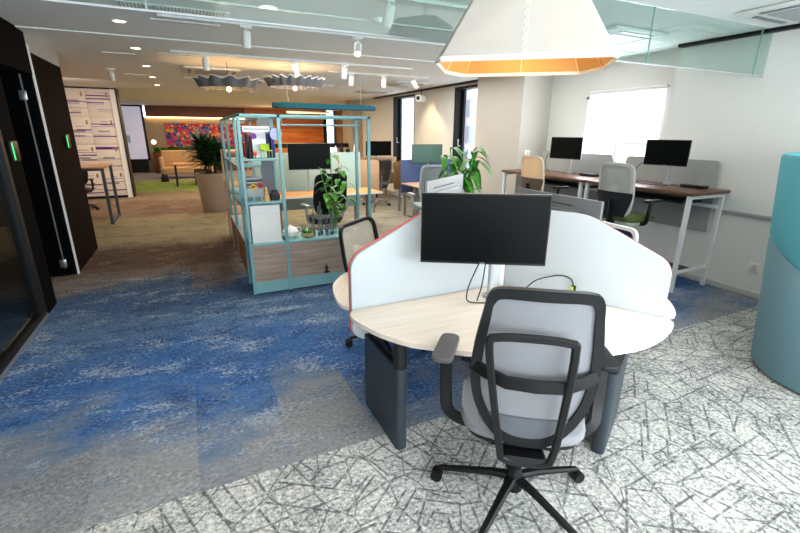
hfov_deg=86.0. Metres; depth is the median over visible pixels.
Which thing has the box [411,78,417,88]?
track spotlight
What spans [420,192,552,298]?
computer monitor
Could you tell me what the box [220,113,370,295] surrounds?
open shelving
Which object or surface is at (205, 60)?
track spotlight
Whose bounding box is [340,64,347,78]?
track spotlight
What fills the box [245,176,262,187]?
document tray
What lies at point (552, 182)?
cable tray
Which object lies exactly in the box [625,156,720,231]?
screen
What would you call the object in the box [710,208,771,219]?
trim
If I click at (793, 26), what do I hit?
track
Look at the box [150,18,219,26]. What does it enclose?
ceiling vent
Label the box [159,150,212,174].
lounge sofa
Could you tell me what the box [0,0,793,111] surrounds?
ceiling
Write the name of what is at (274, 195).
stone vase
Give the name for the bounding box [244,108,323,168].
wood panelling
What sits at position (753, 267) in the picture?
socket
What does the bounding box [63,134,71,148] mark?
card reader
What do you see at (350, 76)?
track spotlight
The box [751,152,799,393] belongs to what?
booth
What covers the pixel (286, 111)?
pendant lamp
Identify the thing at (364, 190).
office desk
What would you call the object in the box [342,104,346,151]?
wall
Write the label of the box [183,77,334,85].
track
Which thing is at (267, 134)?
book
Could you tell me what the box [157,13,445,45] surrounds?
track
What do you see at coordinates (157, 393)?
floor
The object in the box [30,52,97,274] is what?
door
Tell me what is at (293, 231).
kettle
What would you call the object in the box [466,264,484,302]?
cable
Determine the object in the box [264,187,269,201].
cone
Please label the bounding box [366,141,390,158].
computer monitor
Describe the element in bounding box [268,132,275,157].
book
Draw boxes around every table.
[80,163,120,224]
[173,162,221,186]
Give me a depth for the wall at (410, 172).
9.22 m
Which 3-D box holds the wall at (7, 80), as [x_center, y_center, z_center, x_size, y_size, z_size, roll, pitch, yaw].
[-5.434,-1.068,4.514,2.580,2.770,0.170,-8,19,-24]
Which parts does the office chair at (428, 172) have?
arm, seat, backrest, frame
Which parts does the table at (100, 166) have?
leg, leg, foot rail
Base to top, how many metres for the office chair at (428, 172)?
1.219 m
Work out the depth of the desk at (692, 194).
4.97 m
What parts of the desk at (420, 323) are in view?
leg, leg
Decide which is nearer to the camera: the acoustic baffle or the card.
the card
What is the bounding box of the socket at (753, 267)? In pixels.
[751,265,756,271]
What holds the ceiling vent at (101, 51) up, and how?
in the ceiling
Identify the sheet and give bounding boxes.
[251,132,267,157]
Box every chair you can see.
[82,171,99,209]
[260,144,272,158]
[301,173,346,229]
[338,216,426,351]
[362,159,391,206]
[408,165,446,210]
[430,286,620,532]
[521,155,568,193]
[597,162,662,225]
[603,221,638,241]
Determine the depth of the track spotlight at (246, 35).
4.22 m
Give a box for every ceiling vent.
[101,51,134,54]
[113,0,229,16]
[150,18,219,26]
[158,52,190,55]
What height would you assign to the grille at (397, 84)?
0.006 m
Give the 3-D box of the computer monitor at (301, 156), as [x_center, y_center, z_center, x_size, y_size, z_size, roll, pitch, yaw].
[-1.620,-1.756,7.640,0.740,0.839,0.270,-7,19,-22]
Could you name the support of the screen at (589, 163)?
attached to the desk at (576, 177)
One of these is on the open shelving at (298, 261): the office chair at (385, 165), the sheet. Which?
the sheet
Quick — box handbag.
[161,170,169,181]
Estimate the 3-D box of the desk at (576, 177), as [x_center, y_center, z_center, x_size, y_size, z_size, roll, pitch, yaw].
[2.419,-0.915,6.906,0.690,1.145,1.734,-8,19,-24]
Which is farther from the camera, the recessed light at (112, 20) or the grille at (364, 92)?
the grille at (364, 92)
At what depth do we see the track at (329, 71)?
7.92 m
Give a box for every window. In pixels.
[323,110,335,142]
[393,94,414,160]
[452,84,477,172]
[582,90,667,162]
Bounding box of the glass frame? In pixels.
[0,130,47,374]
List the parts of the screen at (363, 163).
felt panel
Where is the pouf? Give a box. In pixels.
[194,169,209,183]
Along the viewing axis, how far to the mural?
19.43 m
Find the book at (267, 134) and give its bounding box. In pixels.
[266,133,270,157]
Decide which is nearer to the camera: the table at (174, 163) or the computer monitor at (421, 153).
the computer monitor at (421, 153)
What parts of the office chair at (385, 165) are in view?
frame, backrest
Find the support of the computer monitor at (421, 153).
on the office desk at (415, 185)
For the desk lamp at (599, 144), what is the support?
on the desk at (576, 177)
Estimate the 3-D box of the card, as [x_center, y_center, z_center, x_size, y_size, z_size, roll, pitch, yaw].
[-1.461,-1.431,4.465,0.380,0.062,0.006,-8,19,-24]
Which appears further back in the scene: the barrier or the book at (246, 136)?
the book at (246, 136)
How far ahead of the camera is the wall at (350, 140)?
14.81 m
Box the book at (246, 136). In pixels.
[244,134,249,156]
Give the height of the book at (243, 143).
0.241 m
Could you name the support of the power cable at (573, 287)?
on the desk at (420, 323)
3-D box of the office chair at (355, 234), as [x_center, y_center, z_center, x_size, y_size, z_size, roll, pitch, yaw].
[-0.083,0.162,3.575,0.711,1.049,0.724,8,19,23]
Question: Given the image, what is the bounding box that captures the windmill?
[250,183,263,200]
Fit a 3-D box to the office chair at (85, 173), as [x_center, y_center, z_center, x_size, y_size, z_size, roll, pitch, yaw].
[-7.249,-1.734,9.642,0.721,0.949,0.721,-8,19,-24]
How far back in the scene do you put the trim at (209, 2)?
3.89 m
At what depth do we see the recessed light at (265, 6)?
3.67 m
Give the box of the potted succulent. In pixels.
[301,228,313,237]
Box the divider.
[348,210,671,338]
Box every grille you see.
[195,70,228,74]
[364,92,384,93]
[393,83,418,85]
[609,33,642,43]
[767,8,799,20]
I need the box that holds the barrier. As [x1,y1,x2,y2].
[38,0,763,76]
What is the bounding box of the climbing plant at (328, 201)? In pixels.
[313,154,356,229]
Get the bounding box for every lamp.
[151,140,158,172]
[192,62,261,91]
[263,74,324,90]
[286,111,329,113]
[599,144,613,162]
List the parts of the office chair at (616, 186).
backrest, frame, seat, arm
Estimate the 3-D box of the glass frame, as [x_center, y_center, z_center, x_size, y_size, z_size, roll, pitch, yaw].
[-1.753,0.483,0.380,0.090,2.330,8.100,-8,19,-24]
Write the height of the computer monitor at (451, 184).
0.709 m
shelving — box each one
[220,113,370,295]
[220,149,255,235]
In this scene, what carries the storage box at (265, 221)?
on the open shelving at (298, 261)
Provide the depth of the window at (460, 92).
9.72 m
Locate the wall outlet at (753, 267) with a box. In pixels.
[747,262,760,273]
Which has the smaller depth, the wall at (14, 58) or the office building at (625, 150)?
the wall at (14, 58)
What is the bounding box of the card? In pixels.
[242,126,276,131]
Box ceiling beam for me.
[15,26,437,66]
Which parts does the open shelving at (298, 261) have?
post, rail, post, wood panel, post, wood panel, post, post, wood panel, kick plate, post, post, rail, rail, wood panel, kick plate, post, post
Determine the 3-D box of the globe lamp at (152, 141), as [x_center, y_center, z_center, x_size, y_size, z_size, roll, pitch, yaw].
[-10.328,-4.653,18.171,0.200,1.380,0.200,-8,19,-24]
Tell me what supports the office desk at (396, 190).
on the floor
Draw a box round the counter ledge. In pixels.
[275,143,347,147]
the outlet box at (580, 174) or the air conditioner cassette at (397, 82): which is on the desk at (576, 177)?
the outlet box at (580, 174)
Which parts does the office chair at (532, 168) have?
backrest, frame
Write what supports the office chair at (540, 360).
on the floor
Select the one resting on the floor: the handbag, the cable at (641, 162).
the handbag
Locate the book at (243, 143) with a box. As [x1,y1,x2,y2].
[242,142,248,162]
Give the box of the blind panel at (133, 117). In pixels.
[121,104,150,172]
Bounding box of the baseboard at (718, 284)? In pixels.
[677,272,759,298]
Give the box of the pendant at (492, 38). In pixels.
[435,0,619,76]
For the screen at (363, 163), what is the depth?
9.47 m
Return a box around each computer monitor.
[287,143,330,190]
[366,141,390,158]
[412,144,441,164]
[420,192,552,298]
[424,174,462,192]
[516,187,604,220]
[550,137,583,173]
[643,139,692,184]
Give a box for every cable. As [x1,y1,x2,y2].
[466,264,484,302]
[476,264,485,300]
[527,275,575,290]
[635,162,667,185]
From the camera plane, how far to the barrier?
2.49 m
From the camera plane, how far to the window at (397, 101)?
12.59 m
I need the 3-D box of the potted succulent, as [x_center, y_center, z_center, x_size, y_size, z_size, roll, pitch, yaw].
[-1.071,-0.415,4.958,0.156,0.150,0.156,-8,19,-24]
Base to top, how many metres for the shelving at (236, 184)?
1.460 m
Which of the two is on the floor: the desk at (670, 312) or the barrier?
the desk at (670, 312)
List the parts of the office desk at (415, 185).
leg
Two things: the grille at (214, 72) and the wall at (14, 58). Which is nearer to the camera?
the wall at (14, 58)
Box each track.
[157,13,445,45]
[170,50,412,69]
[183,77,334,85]
[328,70,428,78]
[373,23,799,98]
[401,0,467,9]
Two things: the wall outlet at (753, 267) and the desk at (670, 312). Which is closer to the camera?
the desk at (670, 312)
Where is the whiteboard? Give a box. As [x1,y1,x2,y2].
[585,84,668,144]
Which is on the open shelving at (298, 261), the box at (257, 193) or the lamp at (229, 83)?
the box at (257, 193)
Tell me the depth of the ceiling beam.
5.33 m
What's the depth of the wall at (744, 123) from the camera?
4.97 m
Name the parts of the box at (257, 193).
lid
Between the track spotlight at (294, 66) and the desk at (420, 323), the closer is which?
the desk at (420, 323)
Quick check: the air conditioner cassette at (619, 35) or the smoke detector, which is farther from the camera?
the air conditioner cassette at (619, 35)
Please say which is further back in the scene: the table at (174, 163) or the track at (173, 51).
the table at (174, 163)
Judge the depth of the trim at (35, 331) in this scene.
3.54 m
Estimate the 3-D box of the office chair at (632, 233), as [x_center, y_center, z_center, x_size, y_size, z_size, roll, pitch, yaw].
[1.461,0.166,3.622,0.689,1.034,0.724,-6,19,-21]
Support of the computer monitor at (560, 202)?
on the desk at (670, 312)
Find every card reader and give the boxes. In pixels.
[7,141,21,161]
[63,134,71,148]
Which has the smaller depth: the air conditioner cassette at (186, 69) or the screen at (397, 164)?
the air conditioner cassette at (186, 69)
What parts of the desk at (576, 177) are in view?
leg, leg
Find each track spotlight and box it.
[106,68,115,81]
[200,54,209,70]
[239,24,251,47]
[291,61,299,75]
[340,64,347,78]
[348,74,353,85]
[352,37,362,56]
[381,76,386,87]
[382,0,394,27]
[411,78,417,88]
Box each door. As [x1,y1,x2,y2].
[12,73,75,274]
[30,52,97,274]
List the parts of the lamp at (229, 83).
lamp shade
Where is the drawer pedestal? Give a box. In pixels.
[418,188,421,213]
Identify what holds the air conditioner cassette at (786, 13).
attached to the ceiling
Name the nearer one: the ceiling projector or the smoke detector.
the smoke detector
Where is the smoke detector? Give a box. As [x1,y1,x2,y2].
[371,17,381,23]
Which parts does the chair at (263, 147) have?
backrest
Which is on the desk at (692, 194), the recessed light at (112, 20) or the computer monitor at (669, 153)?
the computer monitor at (669, 153)
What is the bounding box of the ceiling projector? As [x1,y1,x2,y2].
[415,86,425,101]
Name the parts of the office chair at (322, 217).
arm, seat, frame, backrest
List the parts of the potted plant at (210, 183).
stem, pot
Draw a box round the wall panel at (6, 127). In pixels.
[0,77,56,317]
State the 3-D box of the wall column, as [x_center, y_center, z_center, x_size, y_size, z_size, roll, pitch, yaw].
[2.062,-2.176,8.205,0.630,2.770,1.330,-8,19,-24]
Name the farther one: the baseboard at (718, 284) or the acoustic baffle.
the acoustic baffle
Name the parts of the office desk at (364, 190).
leg, leg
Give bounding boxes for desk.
[279,187,382,233]
[333,272,471,361]
[350,286,673,454]
[361,169,402,199]
[401,182,418,217]
[502,169,598,197]
[583,179,730,292]
[664,299,675,318]
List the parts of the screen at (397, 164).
felt panel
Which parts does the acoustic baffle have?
felt panel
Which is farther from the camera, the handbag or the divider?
the handbag
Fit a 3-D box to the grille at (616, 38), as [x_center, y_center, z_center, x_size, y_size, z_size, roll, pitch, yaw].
[2.317,-2.496,4.728,0.464,0.006,0.464,-8,19,-24]
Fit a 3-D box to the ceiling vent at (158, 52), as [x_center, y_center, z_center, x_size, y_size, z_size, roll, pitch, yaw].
[-3.137,-2.956,5.978,0.400,0.014,0.060,-8,19,-24]
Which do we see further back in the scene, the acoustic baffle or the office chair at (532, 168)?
the acoustic baffle
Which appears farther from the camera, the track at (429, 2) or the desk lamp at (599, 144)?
the desk lamp at (599, 144)
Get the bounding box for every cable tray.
[544,179,597,188]
[635,191,701,203]
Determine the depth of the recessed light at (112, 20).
4.20 m
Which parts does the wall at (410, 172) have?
panel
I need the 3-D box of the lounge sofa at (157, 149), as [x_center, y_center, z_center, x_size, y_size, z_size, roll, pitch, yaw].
[-8.931,-4.861,19.364,4.147,1.082,0.702,-8,19,-24]
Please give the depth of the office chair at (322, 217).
6.38 m
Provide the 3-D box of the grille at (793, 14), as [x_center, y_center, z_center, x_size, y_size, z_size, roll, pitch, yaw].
[3.472,-2.133,3.595,0.464,0.006,0.464,-8,19,-24]
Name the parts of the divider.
edge trim, divider panel, post, divider panel, edge trim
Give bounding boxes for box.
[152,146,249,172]
[246,188,263,197]
[248,203,281,243]
[579,173,598,176]
[680,183,708,188]
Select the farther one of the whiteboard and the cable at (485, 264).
the whiteboard
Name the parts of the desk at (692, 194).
leg, leg, rail, rail, rail, leg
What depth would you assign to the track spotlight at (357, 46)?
4.71 m
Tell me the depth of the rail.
4.75 m
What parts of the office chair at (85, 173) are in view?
backrest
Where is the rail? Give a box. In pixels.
[280,118,359,126]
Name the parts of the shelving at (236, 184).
post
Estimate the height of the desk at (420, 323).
0.700 m
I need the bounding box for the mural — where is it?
[164,123,245,146]
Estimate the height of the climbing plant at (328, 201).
0.950 m
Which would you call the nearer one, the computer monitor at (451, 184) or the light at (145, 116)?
the computer monitor at (451, 184)
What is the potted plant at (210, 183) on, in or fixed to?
on the floor
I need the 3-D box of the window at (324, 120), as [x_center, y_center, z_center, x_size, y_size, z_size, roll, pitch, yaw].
[-3.671,-6.610,22.231,0.650,2.770,0.220,-8,19,-24]
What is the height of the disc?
0.124 m
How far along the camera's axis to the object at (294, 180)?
8.00 m
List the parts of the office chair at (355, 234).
frame, backrest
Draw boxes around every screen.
[360,160,378,212]
[393,161,400,210]
[541,151,612,200]
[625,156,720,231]
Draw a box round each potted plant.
[176,128,234,212]
[438,147,491,192]
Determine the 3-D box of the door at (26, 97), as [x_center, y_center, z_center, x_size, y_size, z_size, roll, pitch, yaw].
[-4.154,-1.005,5.041,0.150,2.310,0.060,-8,19,-24]
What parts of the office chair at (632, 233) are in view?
backrest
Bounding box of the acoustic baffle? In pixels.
[272,82,375,110]
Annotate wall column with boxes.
[472,75,553,193]
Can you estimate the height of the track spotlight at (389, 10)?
0.206 m
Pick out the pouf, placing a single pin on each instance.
(195, 170)
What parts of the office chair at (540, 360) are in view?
arm, leg, leg, seat, support frame, frame, backrest, leg, leg, arm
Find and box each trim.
[0,313,48,381]
[26,44,79,273]
[144,105,244,117]
[175,0,635,53]
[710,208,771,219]
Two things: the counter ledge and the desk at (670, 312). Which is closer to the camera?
the desk at (670, 312)
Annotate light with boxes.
[110,19,127,22]
[145,116,244,118]
[257,5,279,9]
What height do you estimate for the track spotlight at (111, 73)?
0.204 m
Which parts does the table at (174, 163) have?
leg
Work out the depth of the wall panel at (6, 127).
4.06 m
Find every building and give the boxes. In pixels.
[408,98,413,159]
[463,89,645,167]
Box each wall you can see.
[0,17,59,74]
[0,69,61,276]
[0,218,25,315]
[144,111,343,170]
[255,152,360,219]
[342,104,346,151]
[345,100,362,156]
[360,157,395,193]
[362,29,799,292]
[401,159,450,215]
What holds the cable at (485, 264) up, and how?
hanging from the computer monitor at (492, 229)
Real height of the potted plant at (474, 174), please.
1.580 m
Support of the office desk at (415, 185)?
on the floor
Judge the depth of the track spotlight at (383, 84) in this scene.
7.98 m
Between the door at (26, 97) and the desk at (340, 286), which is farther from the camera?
the door at (26, 97)
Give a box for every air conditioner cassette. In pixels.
[183,65,240,75]
[354,89,392,93]
[386,80,428,86]
[606,25,668,45]
[735,0,799,25]
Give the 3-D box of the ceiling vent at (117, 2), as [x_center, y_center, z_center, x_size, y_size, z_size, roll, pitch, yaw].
[-1.972,-2.254,3.762,0.900,0.014,0.160,-8,19,-24]
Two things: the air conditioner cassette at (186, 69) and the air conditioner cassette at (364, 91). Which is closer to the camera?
the air conditioner cassette at (186, 69)
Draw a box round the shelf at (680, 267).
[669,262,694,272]
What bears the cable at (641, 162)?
on the desk at (692, 194)
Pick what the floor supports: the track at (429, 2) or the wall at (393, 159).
the wall at (393, 159)
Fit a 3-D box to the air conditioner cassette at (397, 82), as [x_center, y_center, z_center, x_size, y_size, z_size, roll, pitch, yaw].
[0.104,-3.981,9.367,0.800,0.037,0.800,-8,19,-24]
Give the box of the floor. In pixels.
[0,169,799,532]
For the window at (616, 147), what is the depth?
6.83 m
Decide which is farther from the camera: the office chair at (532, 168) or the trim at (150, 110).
the trim at (150, 110)
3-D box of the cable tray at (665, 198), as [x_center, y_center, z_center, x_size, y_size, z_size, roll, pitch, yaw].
[3.198,-0.884,5.429,0.370,0.020,0.970,-8,19,-24]
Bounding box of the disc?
[270,128,281,139]
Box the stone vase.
[270,190,279,200]
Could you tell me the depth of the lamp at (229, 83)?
6.54 m
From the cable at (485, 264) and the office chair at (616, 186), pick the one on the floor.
the office chair at (616, 186)
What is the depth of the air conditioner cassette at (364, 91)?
11.20 m
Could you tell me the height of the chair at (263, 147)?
0.145 m
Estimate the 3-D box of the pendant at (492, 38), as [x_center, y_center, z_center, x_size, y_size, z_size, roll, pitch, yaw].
[0.711,-1.471,2.408,0.952,0.663,0.702,4,18,13]
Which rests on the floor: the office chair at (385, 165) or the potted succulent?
the office chair at (385, 165)
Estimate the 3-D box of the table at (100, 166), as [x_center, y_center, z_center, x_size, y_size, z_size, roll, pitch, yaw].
[-6.351,-1.406,8.382,1.300,1.090,1.100,-8,19,-24]
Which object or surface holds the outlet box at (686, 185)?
on the desk at (692, 194)
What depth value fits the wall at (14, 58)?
4.45 m
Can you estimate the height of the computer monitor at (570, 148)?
0.544 m
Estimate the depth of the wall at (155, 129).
19.10 m
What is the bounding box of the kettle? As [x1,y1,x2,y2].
[282,225,300,237]
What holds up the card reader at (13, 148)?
attached to the wall panel at (6, 127)
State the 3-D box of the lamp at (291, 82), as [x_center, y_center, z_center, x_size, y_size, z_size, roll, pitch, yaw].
[-1.767,-3.141,7.186,1.032,0.363,0.933,-8,19,-24]

